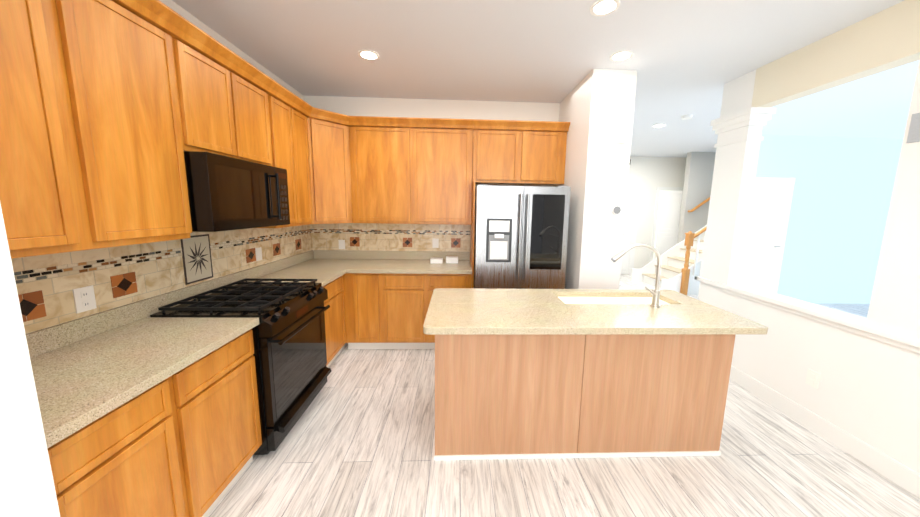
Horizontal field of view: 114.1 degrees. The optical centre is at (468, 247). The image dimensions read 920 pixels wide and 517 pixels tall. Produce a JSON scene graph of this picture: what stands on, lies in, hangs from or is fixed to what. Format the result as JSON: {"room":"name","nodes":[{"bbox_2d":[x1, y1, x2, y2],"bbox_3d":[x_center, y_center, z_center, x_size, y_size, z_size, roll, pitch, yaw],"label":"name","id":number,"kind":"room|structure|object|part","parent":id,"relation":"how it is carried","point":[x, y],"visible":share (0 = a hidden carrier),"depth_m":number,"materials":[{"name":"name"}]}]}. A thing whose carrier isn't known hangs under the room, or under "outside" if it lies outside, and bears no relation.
{"room":"kitchen","nodes":[
{"label":"kitchen","id":0,"kind":"room"},
{"bbox_2d":[27,0,307,333],"bbox_3d":[-1.921,-0.158,2.144,0.120,2.800,3.161,1,8,-2],"label":"wall","id":1,"kind":"structure","parent":0,"point":[181,11],"depth_m":2.24,"materials":[{"name":"white paint"}]},
{"bbox_2d":[0,203,59,516],"bbox_3d":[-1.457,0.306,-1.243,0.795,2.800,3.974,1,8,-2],"label":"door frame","id":2,"kind":"structure","parent":1,"relation":"attached to","point":[27,487],"depth_m":0.75,"materials":[{"name":"white"}]},
{"bbox_2d":[0,0,99,258],"bbox_3d":[-1.640,-0.513,0.874,0.330,1.112,0.444,1,8,-2],"label":"upper cabinet","id":3,"kind":"object","parent":1,"relation":"attached to","point":[46,201],"depth_m":1.03,"materials":[{"name":"brown wood"}]},
{"bbox_2d":[60,0,191,247],"bbox_3d":[-1.657,-0.574,1.328,0.330,1.112,0.472,1,8,-2],"label":"upper cabinet","id":4,"kind":"object","parent":1,"relation":"attached to","point":[111,111],"depth_m":1.32,"materials":[{"name":"brown wood"}]},
{"bbox_2d":[11,224,314,333],"bbox_3d":[-1.855,-0.186,2.152,0.012,0.824,2.903,1,8,-2],"label":"tile backsplash","id":5,"kind":"structure","parent":1,"relation":"attached to","point":[117,276],"depth_m":1.65,"materials":[{"name":"tile"}]},
{"bbox_2d":[72,285,96,313],"bbox_3d":[-1.827,0.244,1.419,0.008,0.115,0.075,1,8,-2],"label":"electrical outlet","id":6,"kind":"object","parent":5,"relation":"attached to","point":[84,299],"visible":1,"depth_m":1.41,"materials":[{"name":"white plastic"}]},
{"bbox_2d":[255,247,261,260],"bbox_3d":[-1.874,0.057,2.659,0.006,0.115,0.075,1,8,-2],"label":"light switch","id":7,"kind":"object","parent":5,"relation":"attached to","point":[258,251],"visible":1,"depth_m":2.65,"materials":[{"name":"white plastic"}]},
{"bbox_2d":[26,250,313,357],"bbox_3d":[-1.856,0.273,2.212,0.020,0.099,2.899,1,8,-2],"label":"backsplash","id":8,"kind":"structure","parent":1,"relation":"attached to","point":[49,338],"depth_m":1.59,"materials":[{"name":"beige stone"}]},
{"bbox_2d":[176,16,247,160],"bbox_3d":[-1.670,-0.868,1.744,0.330,0.642,0.428,1,8,-2],"label":"upper cabinet","id":9,"kind":"object","parent":1,"relation":"attached to","point":[211,72],"depth_m":1.74,"materials":[{"name":"brown wood"}]},
{"bbox_2d":[184,151,289,231],"bbox_3d":[-1.610,-0.351,1.987,0.472,0.433,0.758,1,8,-2],"label":"microwave","id":10,"kind":"object","parent":9,"relation":"attached to","point":[226,193],"visible":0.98,"depth_m":1.79,"materials":[{"name":"black metal"}]},
{"bbox_2d":[240,60,275,166],"bbox_3d":[-1.683,-0.913,2.081,0.330,0.642,0.428,1,8,-2],"label":"upper cabinet","id":11,"kind":"object","parent":1,"relation":"attached to","point":[255,89],"depth_m":2.14,"materials":[{"name":"brown wood"}]},
{"bbox_2d":[258,84,295,227],"bbox_3d":[-1.701,-0.732,2.498,0.330,1.112,0.348,1,8,-2],"label":"upper cabinet","id":12,"kind":"object","parent":1,"relation":"attached to","point":[279,97],"depth_m":2.47,"materials":[{"name":"brown wood"}]},
{"bbox_2d":[288,92,319,225],"bbox_3d":[-1.690,-0.770,2.780,0.373,1.112,0.395,1,8,-2],"label":"upper cabinet","id":13,"kind":"object","parent":1,"relation":"attached to","point":[299,111],"depth_m":2.80,"materials":[{"name":"brown wood"}]},
{"bbox_2d":[303,96,559,251],"bbox_3d":[-0.294,-0.343,3.715,3.488,2.800,0.120,1,8,-2],"label":"wall","id":14,"kind":"structure","parent":0,"point":[433,108],"depth_m":3.48,"materials":[{"name":"white paint"}]},
{"bbox_2d":[312,108,351,223],"bbox_3d":[-1.590,-0.829,3.232,0.607,1.112,0.606,1,8,-2],"label":"upper cabinet","id":15,"kind":"object","parent":14,"relation":"attached to","point":[331,127],"depth_m":3.08,"materials":[{"name":"brown wood"}]},
{"bbox_2d":[348,116,411,223],"bbox_3d":[-0.983,-0.838,3.371,0.713,1.112,0.373,1,8,-2],"label":"upper cabinet","id":16,"kind":"object","parent":14,"relation":"attached to","point":[379,148],"depth_m":3.23,"materials":[{"name":"brown wood"}]},
{"bbox_2d":[311,223,469,251],"bbox_3d":[-0.937,-0.137,3.652,1.903,0.356,0.011,1,8,-2],"label":"tile backsplash","id":17,"kind":"structure","parent":14,"relation":"attached to","point":[357,236],"depth_m":3.65,"materials":[{"name":"tile"}]},
{"bbox_2d":[338,240,344,248],"bbox_3d":[-1.551,-0.040,3.638,0.075,0.115,0.008,1,8,-2],"label":"electrical outlet","id":18,"kind":"object","parent":17,"relation":"attached to","point":[341,244],"visible":1,"depth_m":3.64,"materials":[{"name":"white plastic"}]},
{"bbox_2d":[432,238,438,247],"bbox_3d":[-0.412,-0.057,3.678,0.075,0.115,0.008,1,8,-2],"label":"electrical outlet","id":19,"kind":"object","parent":17,"relation":"attached to","point":[435,242],"visible":1,"depth_m":3.68,"materials":[{"name":"white plastic"}]},
{"bbox_2d":[314,250,469,257],"bbox_3d":[-0.940,0.091,3.676,1.904,0.099,0.020,1,8,-2],"label":"backsplash","id":20,"kind":"structure","parent":14,"relation":"attached to","point":[317,253],"depth_m":3.66,"materials":[{"name":"beige stone"}]},
{"bbox_2d":[412,118,475,227],"bbox_3d":[-0.298,-0.834,3.419,0.660,1.112,0.329,1,8,-2],"label":"upper cabinet","id":21,"kind":"object","parent":14,"relation":"attached to","point":[443,151],"depth_m":3.26,"materials":[{"name":"brown wood"}]},
{"bbox_2d":[472,120,523,184],"bbox_3d":[0.297,-1.060,3.410,0.517,0.642,0.329,1,8,-2],"label":"upper cabinet","id":22,"kind":"object","parent":14,"relation":"attached to","point":[499,143],"depth_m":3.25,"materials":[{"name":"brown wood"}]},
{"bbox_2d":[516,121,569,185],"bbox_3d":[0.811,-1.054,3.430,0.513,0.642,0.329,1,8,-2],"label":"upper cabinet","id":23,"kind":"object","parent":14,"relation":"attached to","point":[542,161],"depth_m":3.27,"materials":[{"name":"brown wood"}]},
{"bbox_2d":[172,0,918,157],"bbox_3d":[2.723,-1.495,1.964,11.900,0.072,10.500,1,8,-2],"label":"ceiling","id":24,"kind":"structure","parent":0,"point":[693,57],"depth_m":2.37,"materials":[{"name":"white paint"}]},
{"bbox_2d":[358,49,378,60],"bbox_3d":[-0.828,-1.592,2.465,0.170,0.006,0.170,1,8,-2],"label":"recessed light","id":25,"kind":"object","parent":24,"relation":"in","point":[371,55],"visible":1,"depth_m":2.45,"materials":[{"name":"white"}]},
{"bbox_2d":[590,0,619,16],"bbox_3d":[0.836,-1.481,1.835,0.170,0.006,0.170,1,8,-2],"label":"recessed light","id":26,"kind":"object","parent":24,"relation":"in","point":[598,8],"visible":1,"depth_m":1.83,"materials":[{"name":"white plastic"}]},
{"bbox_2d":[610,50,632,61],"bbox_3d":[1.235,-1.552,2.416,0.170,0.006,0.170,1,8,-2],"label":"recessed light","id":27,"kind":"object","parent":24,"relation":"in","point":[621,55],"visible":1,"depth_m":2.41,"materials":[{"name":"white plastic"}]},
{"bbox_2d":[652,124,665,126],"bbox_3d":[2.783,-1.790,4.370,0.170,0.006,0.170,1,8,-2],"label":"recessed light","id":28,"kind":"object","parent":24,"relation":"attached to","point":[659,125],"visible":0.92,"depth_m":4.36,"materials":[{"name":"white plastic"}]},
{"bbox_2d":[681,114,692,119],"bbox_3d":[2.860,-1.712,3.909,0.130,0.034,0.130,1,8,-2],"label":"smoke detector","id":29,"kind":"object","parent":24,"relation":"attached to","point":[687,117],"visible":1,"depth_m":3.87,"materials":[{"name":"white plastic"}]},
{"bbox_2d":[207,275,919,516],"bbox_3d":[2.677,1.333,2.344,11.900,0.060,10.500,1,8,-2],"label":"floor","id":30,"kind":"structure","parent":0,"point":[358,440],"depth_m":1.77,"materials":[{"name":"grey wood"}]},
{"bbox_2d":[48,366,209,516],"bbox_3d":[-1.525,0.961,1.091,0.611,0.875,0.471,1,8,-2],"label":"base cabinet","id":31,"kind":"object","parent":30,"relation":"on","point":[143,414],"depth_m":1.11,"materials":[{"name":"brown wood"}]},
{"bbox_2d":[30,318,258,449],"bbox_3d":[-1.511,0.478,1.252,0.641,0.040,0.918,1,8,-2],"label":"countertop","id":32,"kind":"structure","parent":31,"relation":"on","point":[77,384],"depth_m":1.20,"materials":[{"name":"beige stone"}]},
{"bbox_2d":[190,326,261,512],"bbox_3d":[-1.540,0.907,1.492,0.611,0.875,0.556,1,8,-2],"label":"base cabinet","id":33,"kind":"object","parent":30,"relation":"on","point":[225,381],"depth_m":1.53,"materials":[{"name":"brown wood"}]},
{"bbox_2d":[150,278,330,454],"bbox_3d":[-1.487,0.777,2.144,0.703,0.962,0.754,1,8,-2],"label":"range","id":34,"kind":"object","parent":30,"relation":"on","point":[293,370],"visible":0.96,"depth_m":1.95,"materials":[{"name":"black metal"}]},
{"bbox_2d":[322,274,349,366],"bbox_3d":[-1.589,0.729,2.812,0.611,0.875,0.573,1,8,-2],"label":"base cabinet","id":35,"kind":"object","parent":30,"relation":"on","point":[335,316],"depth_m":2.89,"materials":[{"name":"brown wood"}]},
{"bbox_2d":[346,274,381,348],"bbox_3d":[-1.134,0.651,3.447,0.390,0.875,0.610,1,8,-2],"label":"base cabinet","id":36,"kind":"object","parent":30,"relation":"on","point":[363,291],"depth_m":3.15,"materials":[{"name":"brown wood"}]},
{"bbox_2d":[250,258,361,285],"bbox_3d":[-1.578,0.233,3.068,0.641,0.040,1.213,1,8,-2],"label":"countertop","id":37,"kind":"structure","parent":36,"relation":"on","point":[324,270],"depth_m":2.95,"materials":[{"name":"beige stone"}]},
{"bbox_2d":[382,274,425,348],"bbox_3d":[-0.704,0.655,3.463,0.470,0.875,0.610,1,8,-2],"label":"base cabinet","id":38,"kind":"object","parent":30,"relation":"on","point":[403,295],"depth_m":3.17,"materials":[{"name":"brown wood"}]},
{"bbox_2d":[346,258,471,273],"bbox_3d":[-0.625,0.205,3.391,1.294,0.040,0.639,1,8,-2],"label":"countertop","id":39,"kind":"structure","parent":38,"relation":"on","point":[368,265],"depth_m":3.22,"materials":[{"name":"beige stone"}]},
{"bbox_2d":[430,258,442,263],"bbox_3d":[-0.377,0.150,3.494,0.140,0.049,0.120,1,8,-2],"label":"box","id":40,"kind":"object","parent":39,"relation":"on","point":[433,260],"depth_m":3.44,"materials":[{"name":"white plastic"}]},
{"bbox_2d":[446,256,457,262],"bbox_3d":[-0.198,0.141,3.525,0.140,0.064,0.130,1,8,-2],"label":"box","id":41,"kind":"object","parent":39,"relation":"on","point":[451,259],"depth_m":3.46,"materials":[{"name":"white plastic"}]},
{"bbox_2d":[426,266,471,348],"bbox_3d":[-0.228,0.661,3.482,0.483,0.875,0.610,1,8,-2],"label":"base cabinet","id":42,"kind":"object","parent":30,"relation":"on","point":[433,281],"depth_m":3.14,"materials":[{"name":"brown wood"}]},
{"bbox_2d":[474,184,570,288],"bbox_3d":[0.506,0.237,3.316,0.908,1.784,0.804,1,8,-2],"label":"fridge","id":43,"kind":"object","parent":30,"relation":"on","point":[521,237],"visible":0.67,"depth_m":2.93,"materials":[{"name":"silver metal"}]},
{"bbox_2d":[434,335,734,459],"bbox_3d":[0.697,0.855,2.151,1.845,0.875,0.648,1,8,-2],"label":"kitchen island","id":44,"kind":"object","parent":30,"relation":"on","point":[556,373],"depth_m":1.84,"materials":[{"name":"brown wood"}]},
{"bbox_2d":[431,288,702,302],"bbox_3d":[0.707,0.380,2.249,1.964,0.040,0.381,1,8,-2],"label":"island countertop","id":45,"kind":"structure","parent":44,"relation":"on","point":[440,295],"depth_m":2.25,"materials":[{"name":"beige stone"}]},
{"bbox_2d":[559,295,666,302],"bbox_3d":[1.073,0.512,2.234,0.854,0.229,0.313,1,8,-2],"label":"sink","id":46,"kind":"object","parent":45,"relation":"in","point":[566,298],"depth_m":2.37,"materials":[{"name":"white ceramic"}]},
{"bbox_2d":[423,303,767,334],"bbox_3d":[0.722,0.434,1.854,1.964,0.040,0.417,1,8,-2],"label":"island countertop","id":47,"kind":"structure","parent":44,"relation":"on","point":[441,318],"depth_m":1.76,"materials":[{"name":"beige stone"}]},
{"bbox_2d":[611,243,662,306],"bbox_3d":[1.140,0.181,2.020,0.317,0.429,0.122,1,8,-2],"label":"faucet","id":48,"kind":"object","parent":47,"relation":"on","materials":[{"name":"silver metal"}]},
{"bbox_2d":[631,225,706,294],"bbox_3d":[5.295,-0.464,5.941,3.371,2.627,1.062,1,8,-2],"label":"stairs","id":49,"kind":"structure","parent":30,"relation":"on","point":[681,264],"depth_m":6.01,"materials":[{"name":"beige carpet"}]},
{"bbox_3d":[5.088,-0.403,5.461,2.211,2.627,0.110,1,8,-2],"label":"newel rail","id":50,"kind":"part","parent":49,"relation":"part of","materials":[{"name":"brown wood"}]},
{"bbox_2d":[555,69,636,288],"bbox_3d":[1.206,-0.481,4.922,0.400,2.800,4.200,1,8,-2],"label":"wall","id":51,"kind":"structure","parent":0,"point":[596,109],"depth_m":2.82,"materials":[{"name":"white paint"}]},
{"bbox_2d":[611,206,620,214],"bbox_3d":[1.391,-0.355,2.811,0.084,0.084,0.028,1,8,-2],"label":"thermostat","id":52,"kind":"object","parent":51,"relation":"attached to","point":[615,210],"visible":0.98,"depth_m":2.80,"materials":[{"name":"white plastic"}]},
{"bbox_2d":[620,156,686,274],"bbox_3d":[3.334,-0.746,7.147,4.260,2.800,0.120,1,8,-2],"label":"wall","id":53,"kind":"structure","parent":0,"point":[648,175],"depth_m":7.02,"materials":[{"name":"white paint"}]},
{"bbox_2d":[620,190,637,273],"bbox_3d":[3.642,-0.356,7.111,0.604,2.024,0.073,1,8,-2],"label":"double door","id":54,"kind":"structure","parent":53,"relation":"in","point":[630,212],"depth_m":7.12,"materials":[{"name":"white wood"}]},
{"bbox_2d":[627,186,682,274],"bbox_3d":[3.252,-0.398,7.121,3.860,2.115,0.018,1,8,-2],"label":"door frame","id":55,"kind":"structure","parent":53,"relation":"attached to","point":[655,214],"depth_m":7.10,"materials":[{"name":"white wood"}]},
{"bbox_2d":[653,190,670,259],"bbox_3d":[4.797,-0.350,7.191,0.615,2.028,0.003,1,8,-2],"label":"open door","id":56,"kind":"structure","parent":53,"relation":"in","point":[657,217],"depth_m":7.13,"materials":[{"name":"white wood"}]},
{"bbox_2d":[654,191,682,258],"bbox_3d":[4.779,-0.324,7.030,0.549,2.018,0.289,1,8,-2],"label":"open door leaf","id":57,"kind":"structure","parent":56,"relation":"attached to","point":[668,220],"depth_m":7.02,"materials":[{"name":"white wood"}]},
{"bbox_2d":[677,152,715,243],"bbox_3d":[6.518,-0.617,6.576,3.740,2.800,0.120,1,8,-2],"label":"wall","id":58,"kind":"structure","parent":0,"point":[699,170],"depth_m":6.38,"materials":[{"name":"grey paint"}]},
{"bbox_2d":[688,197,709,211],"bbox_3d":[5.621,-1.413,6.333,1.852,1.345,0.088,1,8,-2],"label":"wall-mounted handrail","id":59,"kind":"object","parent":58,"relation":"attached to","point":[700,204],"visible":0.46,"depth_m":6.34,"materials":[{"name":"brown wood"}]},
{"bbox_2d":[698,70,775,309],"bbox_3d":[2.548,-0.194,2.951,0.230,2.800,0.420,1,8,-2],"label":"column","id":60,"kind":"object","parent":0,"point":[739,123],"visible":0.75,"depth_m":2.83,"materials":[{"name":"white paint"}]},
{"bbox_2d":[724,0,919,473],"bbox_3d":[2.662,0.222,-0.129,0.131,2.800,5.900,1,8,-2],"label":"wall","id":61,"kind":"structure","parent":0,"point":[867,391],"depth_m":1.90,"materials":[{"name":"white paint"}]},
{"bbox_2d":[695,276,919,497],"bbox_3d":[2.641,1.155,0.176,0.200,0.870,6.255,1,8,-2],"label":"trim","id":62,"kind":"structure","parent":61,"relation":"attached to","point":[896,472],"depth_m":2.06,"materials":[{"name":"white wood"}]},
{"bbox_2d":[906,113,919,142],"bbox_3d":[2.535,-0.665,1.574,0.010,0.160,0.280,1,8,-2],"label":"air vent","id":63,"kind":"object","parent":61,"relation":"in","point":[914,132],"visible":1,"depth_m":1.69,"materials":[{"name":"grey"}]},
{"bbox_2d":[756,135,902,303],"bbox_3d":[6.235,-0.420,5.077,4.183,2.800,0.120,1,8,-2],"label":"wall","id":64,"kind":"structure","parent":0,"point":[841,200],"depth_m":4.96,"materials":[{"name":"blue"}]},
{"bbox_2d":[740,177,794,292],"bbox_3d":[4.878,-0.083,4.956,0.830,2.120,0.107,1,8,-2],"label":"door","id":65,"kind":"structure","parent":64,"relation":"in","point":[768,222],"depth_m":4.97,"materials":[{"name":"white wood"}]}
]}

